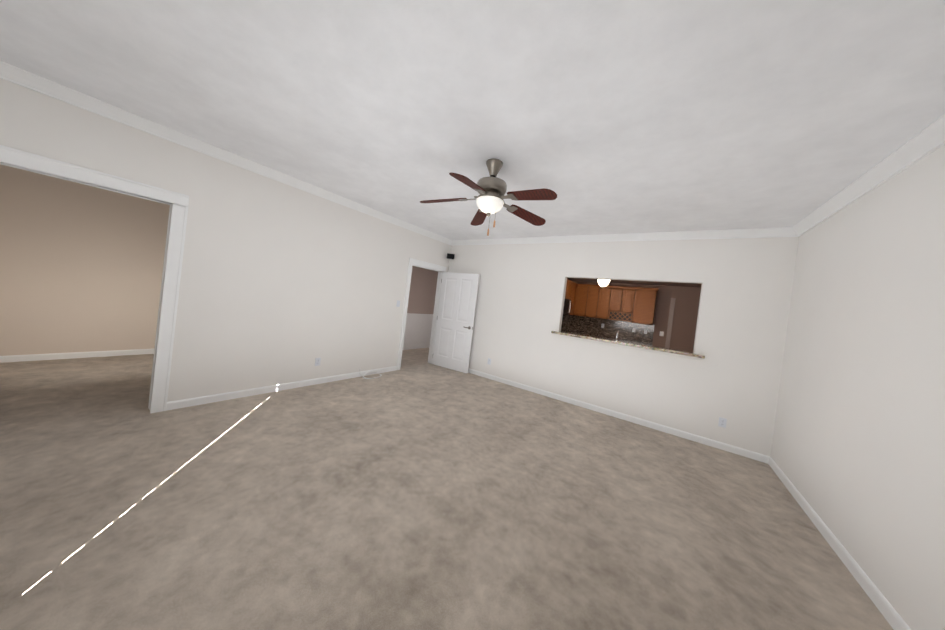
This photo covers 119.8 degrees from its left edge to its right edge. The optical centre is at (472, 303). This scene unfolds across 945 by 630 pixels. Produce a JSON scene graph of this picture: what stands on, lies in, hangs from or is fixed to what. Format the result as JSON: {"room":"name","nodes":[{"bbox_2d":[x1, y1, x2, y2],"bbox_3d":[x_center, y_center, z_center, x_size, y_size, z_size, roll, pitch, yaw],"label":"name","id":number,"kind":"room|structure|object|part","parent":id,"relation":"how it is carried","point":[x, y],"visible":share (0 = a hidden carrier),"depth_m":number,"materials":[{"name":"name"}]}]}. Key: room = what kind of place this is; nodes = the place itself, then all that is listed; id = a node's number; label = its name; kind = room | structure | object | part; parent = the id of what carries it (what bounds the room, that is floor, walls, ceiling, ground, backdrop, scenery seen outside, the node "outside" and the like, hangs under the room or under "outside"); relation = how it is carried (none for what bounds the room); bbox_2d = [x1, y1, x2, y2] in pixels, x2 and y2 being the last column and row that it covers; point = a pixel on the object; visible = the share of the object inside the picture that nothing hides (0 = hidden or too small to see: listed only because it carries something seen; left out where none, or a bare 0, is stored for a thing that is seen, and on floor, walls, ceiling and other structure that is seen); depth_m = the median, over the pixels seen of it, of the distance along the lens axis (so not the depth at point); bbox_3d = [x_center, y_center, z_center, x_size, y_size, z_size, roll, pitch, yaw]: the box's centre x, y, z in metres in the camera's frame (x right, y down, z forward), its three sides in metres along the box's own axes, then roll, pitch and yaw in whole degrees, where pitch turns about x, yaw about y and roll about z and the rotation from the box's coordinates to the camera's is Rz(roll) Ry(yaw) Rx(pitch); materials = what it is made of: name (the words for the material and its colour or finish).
{"room":"living room","nodes":[
{"label":"living room","id":0,"kind":"room"},
{"bbox_2d":[0,164,169,355],"bbox_3d":[-4.963,-0.539,4.852,0.120,2.770,3.600,7,1,35],"label":"wall","id":1,"kind":"structure","parent":0,"point":[81,267],"depth_m":3.86,"materials":[{"name":"beige paint"}]},
{"bbox_2d":[0,78,450,401],"bbox_3d":[-2.246,-0.208,3.970,0.120,2.770,5.520,7,1,35],"label":"wall","id":2,"kind":"structure","parent":0,"point":[281,283],"depth_m":3.29,"materials":[{"name":"beige paint"}]},
{"bbox_2d":[0,145,188,413],"bbox_3d":[-3.412,-0.047,2.337,0.168,2.208,1.221,7,1,35],"label":"door frame","id":3,"kind":"structure","parent":2,"relation":"attached to","point":[179,202],"depth_m":2.72,"materials":[{"name":"white wood"}]},
{"bbox_2d":[0,61,451,244],"bbox_3d":[-1.971,-1.522,3.948,0.084,0.095,5.400,7,1,35],"label":"crown molding","id":4,"kind":"structure","parent":2,"relation":"attached to","point":[8,72],"depth_m":2.62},
{"bbox_2d":[315,358,320,365],"bbox_3d":[-2.265,0.847,4.016,0.010,0.115,0.072,7,1,35],"label":"electrical outlet","id":5,"kind":"object","parent":2,"relation":"attached to","point":[317,361],"visible":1,"depth_m":4.01,"materials":[{"name":"white plastic"}]},
{"bbox_2d":[397,258,446,369],"bbox_3d":[-1.074,0.218,5.716,0.168,2.168,1.082,7,1,35],"label":"door frame","id":6,"kind":"structure","parent":2,"relation":"attached to","point":[416,262],"depth_m":5.62,"materials":[{"name":"white wood"}]},
{"bbox_2d":[447,253,454,258],"bbox_3d":[-0.485,-1.051,6.064,0.164,0.104,0.098,7,1,-10],"label":"speaker","id":7,"kind":"object","parent":2,"relation":"attached to","point":[450,256],"visible":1,"depth_m":6.02,"materials":[{"name":"black plastic"}]},
{"bbox_2d":[432,272,478,373],"bbox_3d":[-0.378,0.357,5.791,0.914,2.030,0.124,7,1,31],"label":"door","id":8,"kind":"structure","parent":2,"relation":"in","point":[455,320],"depth_m":5.76,"materials":[{"name":"white wood"}]},
{"bbox_2d":[407,266,437,313],"bbox_3d":[-1.791,-0.184,7.089,0.120,2.770,3.720,7,1,35],"label":"wall","id":9,"kind":"structure","parent":0,"point":[422,291],"depth_m":7.54,"materials":[{"name":"beige paint"}]},
{"bbox_2d":[403,313,432,349],"bbox_3d":[-1.865,0.712,7.002,0.025,0.975,3.600,7,1,35],"label":"trim","id":10,"kind":"structure","parent":9,"relation":"attached to","point":[417,346],"depth_m":7.53,"materials":[{"name":"white wood"}]},
{"bbox_2d":[403,316,432,346],"bbox_3d":[-1.880,0.733,7.011,0.012,0.930,3.600,7,1,35],"label":"wainscot","id":11,"kind":"structure","parent":9,"relation":"attached to","point":[418,329],"depth_m":7.54,"materials":[{"name":"white wood"}]},
{"bbox_2d":[0,348,892,629],"bbox_3d":[-0.291,1.462,4.761,8.600,0.100,9.600,7,1,35],"label":"floor","id":12,"kind":"structure","parent":0,"point":[416,492],"depth_m":1.84,"materials":[{"name":"carpet"}]},
{"bbox_2d":[359,368,381,378],"bbox_3d":[-1.707,1.167,4.667,0.217,0.152,0.373,7,1,35],"label":"cord","id":13,"kind":"object","parent":12,"relation":"on","point":[369,372],"visible":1,"depth_m":4.63,"materials":[{"name":"white plastic"}]},
{"bbox_2d":[0,0,944,239],"bbox_3d":[0.047,-1.388,4.733,8.600,0.100,9.600,7,1,35],"label":"ceiling","id":14,"kind":"structure","parent":0,"point":[598,117],"depth_m":1.69,"materials":[{"name":"white paint"}]},
{"bbox_2d":[420,159,556,235],"bbox_3d":[0.170,-0.953,2.486,1.258,0.690,1.259,7,1,35],"label":"ceiling fan","id":15,"kind":"object","parent":14,"relation":"hanging from","point":[491,189],"visible":1,"depth_m":2.44,"materials":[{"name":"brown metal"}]},
{"bbox_3d":[0.156,-0.895,2.526,0.254,0.118,0.254,7,1,35],"label":"glass","id":16,"kind":"part","parent":15,"relation":"part of","materials":[{"name":"white glass"}]},
{"bbox_3d":[0.183,-0.829,2.461,0.039,0.316,0.049,7,1,35],"label":"chain","id":17,"kind":"part","parent":15,"relation":"part of","materials":[{"name":"silver metal"}]},
{"bbox_2d":[448,237,798,456],"bbox_3d":[1.543,0.235,4.750,5.490,2.770,0.120,7,1,35],"label":"wall","id":18,"kind":"structure","parent":0,"point":[733,377],"depth_m":3.90,"materials":[{"name":"beige paint"}]},
{"bbox_2d":[0,348,910,629],"bbox_3d":[-1.304,1.263,3.283,8.000,0.086,5.400,7,1,35],"label":"baseboard","id":19,"kind":"structure","parent":18,"relation":"attached to","point":[890,614],"depth_m":3.44,"materials":[{"name":"white wood"}]},
{"bbox_2d":[452,227,791,244],"bbox_3d":[1.643,-1.099,4.653,5.070,0.095,0.084,7,1,35],"label":"crown molding","id":20,"kind":"structure","parent":18,"relation":"attached to","point":[782,231],"depth_m":4.01,"materials":[{"name":"white wood"}]},
{"bbox_2d":[554,334,700,359],"bbox_3d":[2.209,0.624,4.173,1.968,0.036,0.021,7,1,35],"label":"trim","id":21,"kind":"structure","parent":18,"relation":"attached to","point":[666,353],"depth_m":4.05,"materials":[{"name":"beige paint"}]},
{"bbox_2d":[551,331,704,357],"bbox_3d":[2.275,0.594,4.262,2.028,0.037,0.365,7,1,35],"label":"sill","id":22,"kind":"structure","parent":18,"relation":"on","point":[662,349],"depth_m":4.06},
{"bbox_2d":[718,417,726,427],"bbox_3d":[3.156,1.497,3.461,0.072,0.115,0.010,7,1,35],"label":"electrical outlet","id":23,"kind":"object","parent":18,"relation":"attached to","point":[722,422],"visible":1,"depth_m":3.46,"materials":[{"name":"white plastic"}]},
{"bbox_2d":[565,281,700,352],"bbox_3d":[4.151,0.519,7.309,3.610,2.770,0.120,7,1,35],"label":"wall","id":24,"kind":"structure","parent":0,"point":[685,318],"depth_m":6.68,"materials":[{"name":"beige paint"}]},
{"bbox_2d":[561,314,564,330],"bbox_3d":[1.985,0.470,7.156,0.008,0.520,2.600,7,1,35],"label":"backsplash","id":25,"kind":"structure","parent":24,"relation":"attached to","point":[563,314],"depth_m":8.17,"materials":[{"name":"tile"}]},
{"bbox_2d":[563,279,570,313],"bbox_3d":[2.198,-0.198,6.990,0.400,0.900,0.600,7,1,35],"label":"upper cabinet","id":26,"kind":"object","parent":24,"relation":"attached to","point":[567,303],"depth_m":7.06,"materials":[{"name":"brown wood"}]},
{"bbox_2d":[567,281,574,314],"bbox_3d":[2.413,-0.175,7.300,0.400,0.900,0.155,7,1,35],"label":"upper cabinet","id":27,"kind":"object","parent":24,"relation":"attached to","point":[572,283],"depth_m":7.39,"materials":[{"name":"brown wood"}]},
{"bbox_2d":[571,283,578,314],"bbox_3d":[2.602,-0.156,7.617,0.350,0.900,0.542,7,1,35],"label":"upper cabinet","id":28,"kind":"object","parent":24,"relation":"attached to","point":[576,285],"depth_m":7.64,"materials":[{"name":"brown wood"}]},
{"bbox_2d":[575,284,590,316],"bbox_3d":[3.112,-0.097,7.784,0.332,0.900,0.350,7,1,35],"label":"upper cabinet","id":29,"kind":"object","parent":24,"relation":"attached to","point":[581,291],"depth_m":7.63,"materials":[{"name":"brown wood"}]},
{"bbox_2d":[587,285,598,317],"bbox_3d":[3.363,-0.065,7.608,0.285,0.900,0.350,7,1,35],"label":"upper cabinet","id":30,"kind":"object","parent":24,"relation":"attached to","point":[593,291],"depth_m":7.46,"materials":[{"name":"brown wood"}]},
{"bbox_2d":[595,285,610,318],"bbox_3d":[3.594,-0.037,7.446,0.281,0.900,0.350,7,1,35],"label":"upper cabinet","id":31,"kind":"object","parent":24,"relation":"attached to","point":[604,293],"depth_m":7.30,"materials":[{"name":"brown wood"}]},
{"bbox_2d":[563,314,653,344],"bbox_3d":[3.655,0.664,7.564,2.239,0.520,0.007,7,1,35],"label":"backsplash","id":32,"kind":"structure","parent":24,"relation":"attached to","point":[584,325],"depth_m":7.50,"materials":[{"name":"tile"}]},
{"bbox_2d":[607,287,634,321],"bbox_3d":[3.935,0.006,7.207,0.557,0.900,0.350,7,1,35],"label":"upper cabinet","id":33,"kind":"object","parent":24,"relation":"attached to","point":[631,304],"depth_m":7.06,"materials":[{"name":"brown wood"}]},
{"bbox_2d":[631,287,657,324],"bbox_3d":[4.342,0.057,6.922,0.442,0.900,0.350,7,1,35],"label":"upper cabinet","id":34,"kind":"object","parent":24,"relation":"attached to","point":[645,298],"depth_m":6.78,"materials":[{"name":"brown wood"}]},
{"bbox_2d":[665,298,675,347],"bbox_3d":[4.807,0.920,6.741,0.090,2.140,0.020,7,1,35],"label":"door frame","id":35,"kind":"structure","parent":24,"relation":"attached to","point":[670,323],"depth_m":6.73,"materials":[{"name":"wood"}]},
{"bbox_2d":[567,278,701,286],"bbox_3d":[3.272,-0.798,5.821,3.370,0.329,3.480,7,1,35],"label":"ceiling","id":36,"kind":"structure","parent":0,"point":[644,282],"depth_m":6.81,"materials":[{"name":"beige paint"}]},
{"bbox_2d":[598,279,609,287],"bbox_3d":[2.939,-0.515,6.140,0.260,0.318,0.260,7,1,35],"label":"kitchen ceiling light","id":37,"kind":"object","parent":36,"relation":"hanging from","point":[603,283],"visible":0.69,"depth_m":6.06,"materials":[{"name":"white glass"}]},
{"bbox_2d":[771,144,944,629],"bbox_3d":[2.127,0.342,0.901,0.120,2.770,5.520,7,1,35],"label":"wall","id":38,"kind":"structure","parent":0,"point":[858,451],"depth_m":1.80,"materials":[{"name":"beige paint"}]},
{"bbox_2d":[788,114,944,236],"bbox_3d":[2.235,-0.993,0.996,0.084,0.095,5.400,7,1,35],"label":"crown molding","id":39,"kind":"structure","parent":38,"relation":"attached to","point":[926,141],"depth_m":1.92,"materials":[{"name":"white wood"}]},
{"bbox_3d":[3.219,1.868,5.847,4.040,0.100,3.779,7,1,35],"label":"floor","id":40,"kind":"structure","parent":0,"visible":0},
{"bbox_2d":[561,331,652,345],"bbox_3d":[2.381,1.084,4.566,2.440,1.284,0.619,7,1,35],"label":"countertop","id":41,"kind":"structure","parent":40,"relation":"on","point":[617,335],"depth_m":4.30,"materials":[{"name":"stone"}]}
]}

